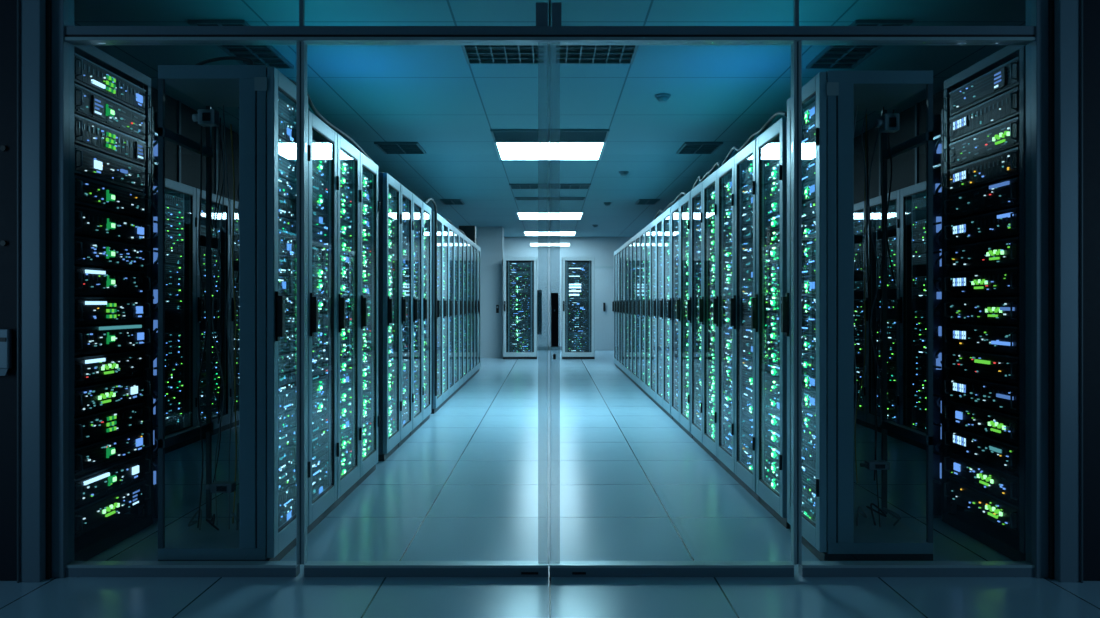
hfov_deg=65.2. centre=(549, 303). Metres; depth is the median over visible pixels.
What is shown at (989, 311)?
light
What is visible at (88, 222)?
server
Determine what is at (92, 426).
server
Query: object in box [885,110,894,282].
cable
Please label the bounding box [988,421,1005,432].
light
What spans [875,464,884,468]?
socket
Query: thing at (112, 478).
light
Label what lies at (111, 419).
light
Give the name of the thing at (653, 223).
tall cabinet
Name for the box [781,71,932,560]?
tall cabinet
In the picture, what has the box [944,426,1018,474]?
server
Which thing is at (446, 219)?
cable
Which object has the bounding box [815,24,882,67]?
grille
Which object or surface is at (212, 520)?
cable
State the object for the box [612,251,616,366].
tall cabinet
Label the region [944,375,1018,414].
server
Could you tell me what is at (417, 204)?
tall cabinet
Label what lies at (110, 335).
light
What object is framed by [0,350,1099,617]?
floor
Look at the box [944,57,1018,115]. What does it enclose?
server
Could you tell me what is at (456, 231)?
tall cabinet
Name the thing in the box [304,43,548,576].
door
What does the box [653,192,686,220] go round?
cable
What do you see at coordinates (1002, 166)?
server
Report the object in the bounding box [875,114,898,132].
junction box
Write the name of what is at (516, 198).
ceiling vent
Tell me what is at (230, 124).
cable
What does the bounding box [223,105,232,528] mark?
cable
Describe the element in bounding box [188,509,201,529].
cable
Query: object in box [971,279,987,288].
light
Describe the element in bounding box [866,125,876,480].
cable
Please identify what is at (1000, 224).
server
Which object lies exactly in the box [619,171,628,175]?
smoke detector
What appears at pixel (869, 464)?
junction box
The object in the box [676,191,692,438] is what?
tall cabinet
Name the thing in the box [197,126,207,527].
cable
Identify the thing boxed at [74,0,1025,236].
ceiling
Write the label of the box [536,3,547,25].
glass clamp
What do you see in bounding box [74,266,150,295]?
server
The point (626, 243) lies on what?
tall cabinet
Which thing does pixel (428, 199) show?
cable
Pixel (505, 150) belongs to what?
recessed light
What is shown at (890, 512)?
cable
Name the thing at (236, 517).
cable
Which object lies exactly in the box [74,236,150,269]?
server
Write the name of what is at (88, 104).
server
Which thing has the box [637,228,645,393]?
tall cabinet
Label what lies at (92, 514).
server
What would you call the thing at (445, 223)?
tall cabinet
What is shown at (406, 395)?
tall cabinet
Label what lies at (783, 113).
cable
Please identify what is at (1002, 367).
server
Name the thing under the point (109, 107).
light
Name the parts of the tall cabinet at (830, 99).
handle, door, name plate, panel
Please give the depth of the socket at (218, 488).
4.00 m
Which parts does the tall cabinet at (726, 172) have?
handle, mounting rail, cabinet frame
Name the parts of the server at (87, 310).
handle, handle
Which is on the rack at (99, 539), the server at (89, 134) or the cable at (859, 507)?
the server at (89, 134)
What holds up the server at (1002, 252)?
on the rack at (1012, 545)
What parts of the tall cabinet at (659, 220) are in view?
handle, door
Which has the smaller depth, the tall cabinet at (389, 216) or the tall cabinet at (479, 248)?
the tall cabinet at (389, 216)
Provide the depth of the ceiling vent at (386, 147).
9.35 m
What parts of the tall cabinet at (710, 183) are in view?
handle, door, mounting rail, cabinet frame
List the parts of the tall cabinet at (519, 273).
mounting rail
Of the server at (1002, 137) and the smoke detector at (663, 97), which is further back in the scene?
the smoke detector at (663, 97)
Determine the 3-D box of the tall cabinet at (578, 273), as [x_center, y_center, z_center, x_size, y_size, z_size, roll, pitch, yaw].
[0.610,0.100,18.832,0.700,2.200,0.736,0,0,0]
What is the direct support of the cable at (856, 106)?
hanging from the tall cabinet at (830, 99)
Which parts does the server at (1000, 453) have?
handle, handle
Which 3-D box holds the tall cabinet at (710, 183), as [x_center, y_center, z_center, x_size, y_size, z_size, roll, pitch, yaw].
[1.387,0.100,6.690,0.366,2.200,0.596,0,0,0]
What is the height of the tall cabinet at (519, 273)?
2.200 m
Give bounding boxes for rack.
[74,45,150,560]
[944,45,1025,560]
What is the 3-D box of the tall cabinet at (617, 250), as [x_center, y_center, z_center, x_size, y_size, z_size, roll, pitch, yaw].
[1.387,0.100,15.770,0.366,2.200,0.596,0,0,0]
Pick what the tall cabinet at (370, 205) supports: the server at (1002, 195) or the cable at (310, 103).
the cable at (310, 103)
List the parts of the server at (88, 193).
handle, handle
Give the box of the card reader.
[0,329,11,375]
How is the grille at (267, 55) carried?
attached to the ceiling vent at (267, 55)
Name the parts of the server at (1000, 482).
handle, handle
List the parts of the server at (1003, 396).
handle, handle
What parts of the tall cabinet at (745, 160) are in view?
handle, mounting rail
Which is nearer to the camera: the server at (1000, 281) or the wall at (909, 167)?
the server at (1000, 281)
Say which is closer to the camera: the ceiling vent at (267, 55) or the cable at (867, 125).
the cable at (867, 125)
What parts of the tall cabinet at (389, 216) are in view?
handle, door, mounting rail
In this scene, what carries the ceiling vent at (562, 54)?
in the ceiling
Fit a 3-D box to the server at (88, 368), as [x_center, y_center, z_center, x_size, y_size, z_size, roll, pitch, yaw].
[-2.397,0.311,4.260,0.527,0.127,0.686,0,0,0]
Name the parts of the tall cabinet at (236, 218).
handle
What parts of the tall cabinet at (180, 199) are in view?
door, mounting rail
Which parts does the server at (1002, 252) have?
handle, handle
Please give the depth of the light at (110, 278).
4.22 m
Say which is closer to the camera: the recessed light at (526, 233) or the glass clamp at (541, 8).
the glass clamp at (541, 8)
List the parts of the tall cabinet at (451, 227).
handle, door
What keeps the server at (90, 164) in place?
on the rack at (99, 539)
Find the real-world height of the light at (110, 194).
0.057 m
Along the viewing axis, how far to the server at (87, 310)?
4.21 m
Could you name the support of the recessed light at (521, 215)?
in the ceiling
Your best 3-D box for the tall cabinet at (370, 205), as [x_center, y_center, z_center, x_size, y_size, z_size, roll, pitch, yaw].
[-1.387,0.100,5.920,0.366,2.200,0.596,0,0,0]
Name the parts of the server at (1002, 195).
handle, handle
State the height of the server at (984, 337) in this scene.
0.127 m
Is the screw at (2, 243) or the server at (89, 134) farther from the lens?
the server at (89, 134)
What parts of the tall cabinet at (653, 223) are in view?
handle, door, cabinet frame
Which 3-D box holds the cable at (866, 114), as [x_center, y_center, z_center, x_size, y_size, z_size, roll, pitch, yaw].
[1.556,-0.025,4.305,0.062,1.850,0.012,0,0,0]
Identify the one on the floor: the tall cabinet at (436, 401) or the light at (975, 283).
the tall cabinet at (436, 401)
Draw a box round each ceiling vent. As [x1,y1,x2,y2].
[188,20,293,68]
[374,142,425,153]
[440,199,464,204]
[461,45,546,63]
[490,129,609,141]
[509,184,590,188]
[515,197,584,199]
[553,45,638,63]
[635,199,659,204]
[676,142,722,153]
[806,20,911,68]
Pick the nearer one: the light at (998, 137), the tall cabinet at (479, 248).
the light at (998, 137)
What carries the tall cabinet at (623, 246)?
on the floor
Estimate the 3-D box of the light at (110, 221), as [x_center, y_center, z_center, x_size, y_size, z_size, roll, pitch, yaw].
[-2.155,-0.387,4.224,0.017,0.057,0.062,0,0,0]
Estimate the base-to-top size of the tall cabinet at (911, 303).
2.200 m
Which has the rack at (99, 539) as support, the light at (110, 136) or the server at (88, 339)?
the server at (88, 339)
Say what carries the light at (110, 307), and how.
attached to the server at (87, 310)
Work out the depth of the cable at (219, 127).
4.29 m
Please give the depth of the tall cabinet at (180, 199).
7.24 m
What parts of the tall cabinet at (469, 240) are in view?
door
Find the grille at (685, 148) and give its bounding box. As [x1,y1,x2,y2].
[680,144,718,153]
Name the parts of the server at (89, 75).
handle, handle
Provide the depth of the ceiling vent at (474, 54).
5.84 m
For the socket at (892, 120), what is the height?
0.044 m
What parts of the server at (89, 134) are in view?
handle, handle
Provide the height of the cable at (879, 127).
1.481 m
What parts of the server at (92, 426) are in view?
handle, handle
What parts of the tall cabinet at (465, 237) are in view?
door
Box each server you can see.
[74,53,150,113]
[74,83,150,139]
[74,114,150,165]
[74,144,150,191]
[74,175,150,217]
[74,205,150,243]
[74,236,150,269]
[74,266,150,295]
[74,297,150,324]
[74,324,150,354]
[74,350,150,385]
[74,376,150,415]
[74,402,150,446]
[74,428,150,476]
[74,454,150,507]
[74,480,150,537]
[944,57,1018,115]
[944,87,1018,141]
[944,117,1018,167]
[944,147,1018,192]
[944,177,1018,218]
[944,207,1018,243]
[944,237,1018,269]
[944,267,1018,295]
[944,297,1018,323]
[944,324,1018,353]
[944,349,1018,384]
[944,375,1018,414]
[944,401,1018,444]
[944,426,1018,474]
[944,452,1018,504]
[944,477,1018,534]
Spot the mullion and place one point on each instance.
(549, 0)
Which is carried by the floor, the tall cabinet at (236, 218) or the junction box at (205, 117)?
the tall cabinet at (236, 218)
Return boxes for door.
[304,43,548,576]
[549,43,793,576]
[595,266,613,349]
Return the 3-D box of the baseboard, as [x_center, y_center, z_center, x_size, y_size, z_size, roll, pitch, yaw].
[0.000,1.149,21.989,8.600,0.099,0.019,0,0,0]
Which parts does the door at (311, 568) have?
rail, handle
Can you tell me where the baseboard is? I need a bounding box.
[537,347,561,349]
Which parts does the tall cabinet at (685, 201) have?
handle, door, cabinet frame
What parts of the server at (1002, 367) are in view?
handle, handle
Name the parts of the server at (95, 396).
handle, handle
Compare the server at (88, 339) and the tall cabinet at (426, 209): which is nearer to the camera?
the server at (88, 339)
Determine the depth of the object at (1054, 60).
3.74 m
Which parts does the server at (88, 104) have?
handle, handle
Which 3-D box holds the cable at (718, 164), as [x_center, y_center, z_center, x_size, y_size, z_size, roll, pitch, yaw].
[1.280,-1.050,7.000,0.045,0.098,1.209,0,0,0]
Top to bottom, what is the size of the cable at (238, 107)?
0.852 m
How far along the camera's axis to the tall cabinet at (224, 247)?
7.97 m
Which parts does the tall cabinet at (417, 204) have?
handle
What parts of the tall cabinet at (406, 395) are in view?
handle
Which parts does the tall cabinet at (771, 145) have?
handle, mounting rail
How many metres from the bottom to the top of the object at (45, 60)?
2.900 m
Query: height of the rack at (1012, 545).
2.420 m
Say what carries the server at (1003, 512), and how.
on the rack at (1012, 545)
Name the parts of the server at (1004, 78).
handle, handle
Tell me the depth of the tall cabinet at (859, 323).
8.59 m
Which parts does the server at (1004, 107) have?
handle, handle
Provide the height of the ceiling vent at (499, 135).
0.021 m
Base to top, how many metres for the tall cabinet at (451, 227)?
2.200 m
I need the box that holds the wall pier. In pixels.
[478,227,503,357]
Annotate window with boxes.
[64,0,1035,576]
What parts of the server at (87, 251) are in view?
handle, handle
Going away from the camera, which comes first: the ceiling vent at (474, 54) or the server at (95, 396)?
the server at (95, 396)
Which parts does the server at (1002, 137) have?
handle, handle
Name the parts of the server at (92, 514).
handle, handle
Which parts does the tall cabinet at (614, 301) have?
door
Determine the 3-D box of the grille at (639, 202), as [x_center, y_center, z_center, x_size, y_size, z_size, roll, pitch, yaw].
[1.620,-1.688,14.300,0.300,0.015,0.560,0,0,0]
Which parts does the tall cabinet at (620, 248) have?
door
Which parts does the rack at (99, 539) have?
shelf rail, shelf rail, shelf rail, shelf rail, mounting rail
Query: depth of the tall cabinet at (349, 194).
5.45 m
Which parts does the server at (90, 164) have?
handle, handle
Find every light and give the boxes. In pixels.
[98,392,115,403]
[101,363,117,373]
[103,503,119,516]
[106,75,115,93]
[106,104,113,116]
[106,132,115,149]
[106,190,114,201]
[106,247,114,258]
[106,303,115,317]
[106,446,114,457]
[107,218,114,229]
[107,275,114,286]
[107,332,114,343]
[107,415,115,431]
[108,474,116,485]
[493,141,606,159]
[516,212,583,219]
[523,231,576,235]
[530,243,569,246]
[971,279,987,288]
[977,473,992,485]
[985,307,1001,316]
[985,505,1002,518]
[986,249,1003,259]
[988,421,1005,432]
[992,131,1009,144]
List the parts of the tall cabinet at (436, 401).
handle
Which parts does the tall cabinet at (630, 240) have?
door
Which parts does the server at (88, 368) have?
handle, handle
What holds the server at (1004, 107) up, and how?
on the rack at (1012, 545)
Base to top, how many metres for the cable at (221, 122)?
1.960 m
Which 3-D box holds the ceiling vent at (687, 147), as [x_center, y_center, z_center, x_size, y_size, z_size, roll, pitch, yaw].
[1.620,-1.688,9.350,0.400,0.021,0.620,0,0,0]
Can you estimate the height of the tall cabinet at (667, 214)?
2.200 m
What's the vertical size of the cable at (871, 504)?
0.106 m
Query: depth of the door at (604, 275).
21.96 m
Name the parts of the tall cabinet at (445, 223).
handle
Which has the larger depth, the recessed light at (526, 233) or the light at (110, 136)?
the recessed light at (526, 233)
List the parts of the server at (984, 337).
handle, handle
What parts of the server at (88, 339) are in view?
handle, handle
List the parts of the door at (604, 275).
frame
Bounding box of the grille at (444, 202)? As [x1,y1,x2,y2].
[443,201,461,203]
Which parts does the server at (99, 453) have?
handle, handle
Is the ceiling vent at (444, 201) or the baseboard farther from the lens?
the baseboard
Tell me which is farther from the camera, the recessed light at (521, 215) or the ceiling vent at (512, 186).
the recessed light at (521, 215)
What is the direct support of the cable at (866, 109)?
hanging from the tall cabinet at (830, 99)
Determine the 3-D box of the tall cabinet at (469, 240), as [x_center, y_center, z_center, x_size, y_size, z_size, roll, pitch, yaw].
[-1.387,0.100,13.260,0.366,2.200,0.596,0,0,0]
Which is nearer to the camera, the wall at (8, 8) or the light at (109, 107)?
the wall at (8, 8)
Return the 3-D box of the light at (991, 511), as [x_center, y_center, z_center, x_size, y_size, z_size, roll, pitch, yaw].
[2.159,1.015,4.184,0.010,0.047,0.147,0,0,0]
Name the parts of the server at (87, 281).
handle, handle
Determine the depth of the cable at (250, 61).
3.95 m
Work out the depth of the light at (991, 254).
4.17 m
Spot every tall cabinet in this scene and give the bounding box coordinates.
[117,178,196,453]
[158,65,310,560]
[194,188,231,441]
[229,199,238,428]
[307,110,338,533]
[334,133,361,508]
[357,152,379,486]
[378,172,401,460]
[398,184,413,447]
[410,194,423,435]
[421,202,430,425]
[431,212,442,413]
[441,218,448,406]
[447,223,453,400]
[453,227,458,394]
[458,231,463,390]
[462,235,467,386]
[466,238,470,382]
[470,241,474,378]
[473,244,477,375]
[477,246,480,372]
[503,257,536,358]
[562,257,594,358]
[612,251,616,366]
[615,249,619,369]
[617,246,622,372]
[620,244,625,374]
[623,241,628,377]
[626,238,632,381]
[629,235,636,385]
[633,232,640,389]
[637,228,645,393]
[642,224,651,399]
[647,219,657,405]
[653,213,663,411]
[660,207,672,419]
[668,200,681,428]
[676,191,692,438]
[687,181,704,450]
[699,170,719,464]
[713,156,736,480]
[730,139,758,501]
[751,117,789,528]
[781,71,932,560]
[854,201,867,427]
[863,190,901,440]
[897,181,982,449]
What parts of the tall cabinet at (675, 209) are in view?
handle, door, cabinet frame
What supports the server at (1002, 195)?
on the rack at (1012, 545)
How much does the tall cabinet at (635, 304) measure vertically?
2.200 m
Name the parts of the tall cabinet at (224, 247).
handle, mounting rail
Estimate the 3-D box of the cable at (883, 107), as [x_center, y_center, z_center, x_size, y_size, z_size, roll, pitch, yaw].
[1.593,0.065,4.149,0.053,2.030,0.012,0,0,0]
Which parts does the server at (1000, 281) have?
handle, handle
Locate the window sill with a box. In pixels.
[65,561,299,576]
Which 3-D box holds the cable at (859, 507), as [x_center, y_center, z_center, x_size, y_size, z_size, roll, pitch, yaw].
[1.534,1.045,4.246,0.069,0.095,0.036,0,0,-30]
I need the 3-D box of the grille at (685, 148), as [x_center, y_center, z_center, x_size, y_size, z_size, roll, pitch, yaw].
[1.620,-1.688,9.350,0.360,0.015,0.580,0,0,0]
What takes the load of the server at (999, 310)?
on the rack at (1012, 545)
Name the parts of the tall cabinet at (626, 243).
door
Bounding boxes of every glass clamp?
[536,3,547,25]
[551,3,560,25]
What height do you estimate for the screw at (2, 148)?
0.023 m
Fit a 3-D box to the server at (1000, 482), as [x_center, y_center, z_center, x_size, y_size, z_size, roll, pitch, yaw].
[2.397,0.868,4.320,0.527,0.127,0.686,0,0,0]
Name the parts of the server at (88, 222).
handle, handle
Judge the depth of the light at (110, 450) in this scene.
4.22 m
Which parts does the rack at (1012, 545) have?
mounting rail, shelf rail, shelf rail, shelf rail, shelf rail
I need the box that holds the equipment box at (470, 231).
[459,226,475,243]
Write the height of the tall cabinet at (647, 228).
2.200 m
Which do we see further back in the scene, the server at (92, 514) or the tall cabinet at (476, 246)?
the tall cabinet at (476, 246)
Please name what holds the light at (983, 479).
attached to the server at (1000, 482)
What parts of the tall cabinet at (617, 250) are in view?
door, cabinet frame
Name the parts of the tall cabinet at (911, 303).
handle, door, mounting rail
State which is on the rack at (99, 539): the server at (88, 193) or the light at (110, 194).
the server at (88, 193)
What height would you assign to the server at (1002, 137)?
0.127 m
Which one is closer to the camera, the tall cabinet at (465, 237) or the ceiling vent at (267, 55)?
the ceiling vent at (267, 55)
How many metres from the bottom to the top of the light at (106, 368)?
0.047 m
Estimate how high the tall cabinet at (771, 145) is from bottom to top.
2.200 m
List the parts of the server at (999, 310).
handle, handle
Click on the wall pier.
(490, 239)
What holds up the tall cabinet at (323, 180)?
on the floor
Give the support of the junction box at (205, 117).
attached to the tall cabinet at (265, 98)
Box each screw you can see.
[0,145,6,150]
[0,240,6,245]
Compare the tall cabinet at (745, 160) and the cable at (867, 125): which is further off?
the tall cabinet at (745, 160)
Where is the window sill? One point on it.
(74, 568)
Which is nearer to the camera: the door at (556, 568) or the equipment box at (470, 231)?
the door at (556, 568)
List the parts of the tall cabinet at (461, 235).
handle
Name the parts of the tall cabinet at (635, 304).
handle, door, cabinet frame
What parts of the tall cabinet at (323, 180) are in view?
handle, mounting rail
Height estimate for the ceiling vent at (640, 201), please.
0.021 m
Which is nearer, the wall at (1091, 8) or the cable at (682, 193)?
the wall at (1091, 8)
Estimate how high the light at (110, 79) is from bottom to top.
0.072 m
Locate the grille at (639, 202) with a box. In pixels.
[638,201,656,203]
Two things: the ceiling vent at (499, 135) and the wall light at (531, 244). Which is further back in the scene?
the wall light at (531, 244)
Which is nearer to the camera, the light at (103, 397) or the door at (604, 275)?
the light at (103, 397)
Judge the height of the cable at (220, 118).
1.780 m
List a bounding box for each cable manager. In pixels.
[130,107,157,523]
[933,109,963,521]
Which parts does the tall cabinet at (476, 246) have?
door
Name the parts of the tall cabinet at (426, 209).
handle, cabinet frame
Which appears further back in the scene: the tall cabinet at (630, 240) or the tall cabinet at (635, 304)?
the tall cabinet at (630, 240)
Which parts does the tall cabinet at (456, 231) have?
handle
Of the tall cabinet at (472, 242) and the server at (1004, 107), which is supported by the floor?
the tall cabinet at (472, 242)
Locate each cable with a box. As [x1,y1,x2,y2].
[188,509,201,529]
[195,56,253,64]
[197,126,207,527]
[206,514,218,530]
[210,118,220,493]
[212,122,224,525]
[215,127,224,423]
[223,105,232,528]
[230,124,236,523]
[231,503,238,529]
[236,107,238,282]
[288,78,373,161]
[424,198,436,395]
[444,218,465,235]
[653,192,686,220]
[692,162,721,188]
[722,111,786,164]
[854,106,857,425]
[854,114,866,482]
[856,506,866,525]
[859,109,868,282]
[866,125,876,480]
[866,503,886,525]
[868,127,881,424]
[875,107,885,526]
[883,507,900,525]
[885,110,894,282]
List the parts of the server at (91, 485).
handle, handle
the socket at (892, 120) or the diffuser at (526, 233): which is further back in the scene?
the diffuser at (526, 233)
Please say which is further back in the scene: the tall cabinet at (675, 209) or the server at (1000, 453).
the tall cabinet at (675, 209)
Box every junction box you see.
[192,109,218,125]
[205,481,235,492]
[860,460,889,469]
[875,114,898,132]
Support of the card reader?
attached to the wall at (8, 8)
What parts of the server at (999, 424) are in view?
handle, handle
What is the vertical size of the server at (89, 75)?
0.127 m
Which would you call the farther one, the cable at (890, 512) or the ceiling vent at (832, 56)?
the ceiling vent at (832, 56)
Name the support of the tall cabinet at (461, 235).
on the floor
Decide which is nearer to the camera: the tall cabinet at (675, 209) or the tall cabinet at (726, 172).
the tall cabinet at (726, 172)
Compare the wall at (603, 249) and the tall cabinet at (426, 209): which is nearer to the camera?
the tall cabinet at (426, 209)
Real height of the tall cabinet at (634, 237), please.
2.200 m
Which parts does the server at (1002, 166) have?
handle, handle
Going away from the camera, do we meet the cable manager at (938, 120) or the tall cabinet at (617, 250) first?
the cable manager at (938, 120)
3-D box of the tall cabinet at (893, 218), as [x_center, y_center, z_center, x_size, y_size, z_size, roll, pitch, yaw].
[3.257,0.100,7.900,0.486,2.200,0.796,0,0,0]
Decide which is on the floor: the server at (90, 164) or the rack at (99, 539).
the rack at (99, 539)
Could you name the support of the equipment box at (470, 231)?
on the tall cabinet at (479, 248)
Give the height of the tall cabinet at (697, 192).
2.200 m
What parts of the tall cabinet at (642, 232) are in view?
handle, door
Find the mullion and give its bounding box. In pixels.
[549,0,550,25]
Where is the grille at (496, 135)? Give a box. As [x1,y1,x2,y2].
[493,132,606,139]
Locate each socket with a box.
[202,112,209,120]
[216,486,225,490]
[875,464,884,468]
[889,117,895,126]
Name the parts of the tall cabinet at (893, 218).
handle, mounting rail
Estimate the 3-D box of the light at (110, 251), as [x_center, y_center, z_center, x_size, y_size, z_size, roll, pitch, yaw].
[-2.155,-0.248,4.224,0.017,0.057,0.062,0,0,0]
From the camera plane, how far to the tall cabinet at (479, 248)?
15.29 m
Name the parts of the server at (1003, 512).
handle, handle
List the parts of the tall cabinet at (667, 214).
handle, door, cabinet frame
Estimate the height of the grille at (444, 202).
0.015 m
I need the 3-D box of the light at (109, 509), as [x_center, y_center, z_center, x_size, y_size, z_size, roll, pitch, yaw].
[-2.159,1.015,4.231,0.010,0.047,0.147,0,0,0]
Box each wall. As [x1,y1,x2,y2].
[0,0,16,580]
[476,237,631,346]
[1083,0,1099,580]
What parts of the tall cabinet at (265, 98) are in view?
panel, name plate, handle, door, mounting rail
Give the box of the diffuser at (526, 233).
[525,232,574,234]
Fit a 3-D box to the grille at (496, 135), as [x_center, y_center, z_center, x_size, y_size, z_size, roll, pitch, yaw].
[0.000,-1.688,8.650,1.120,0.015,0.500,0,0,0]
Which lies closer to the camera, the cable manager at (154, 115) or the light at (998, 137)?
the light at (998, 137)
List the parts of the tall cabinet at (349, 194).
handle, mounting rail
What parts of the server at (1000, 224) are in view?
handle, handle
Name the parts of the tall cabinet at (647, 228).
handle, door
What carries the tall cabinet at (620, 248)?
on the floor
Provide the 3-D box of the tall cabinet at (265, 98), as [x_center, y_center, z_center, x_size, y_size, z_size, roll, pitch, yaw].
[-1.482,0.065,4.138,0.556,2.270,0.564,0,0,0]
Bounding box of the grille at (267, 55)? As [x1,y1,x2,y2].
[217,24,284,66]
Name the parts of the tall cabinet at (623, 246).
door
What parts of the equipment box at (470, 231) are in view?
plate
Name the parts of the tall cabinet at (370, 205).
handle, mounting rail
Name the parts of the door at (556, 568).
handle, rail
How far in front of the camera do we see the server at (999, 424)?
4.28 m
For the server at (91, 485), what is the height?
0.127 m
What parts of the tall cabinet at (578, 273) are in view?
mounting rail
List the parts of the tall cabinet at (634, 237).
handle, door, cabinet frame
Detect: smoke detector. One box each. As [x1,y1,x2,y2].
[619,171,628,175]
[655,93,670,102]
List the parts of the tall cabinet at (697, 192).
handle, door, mounting rail, cabinet frame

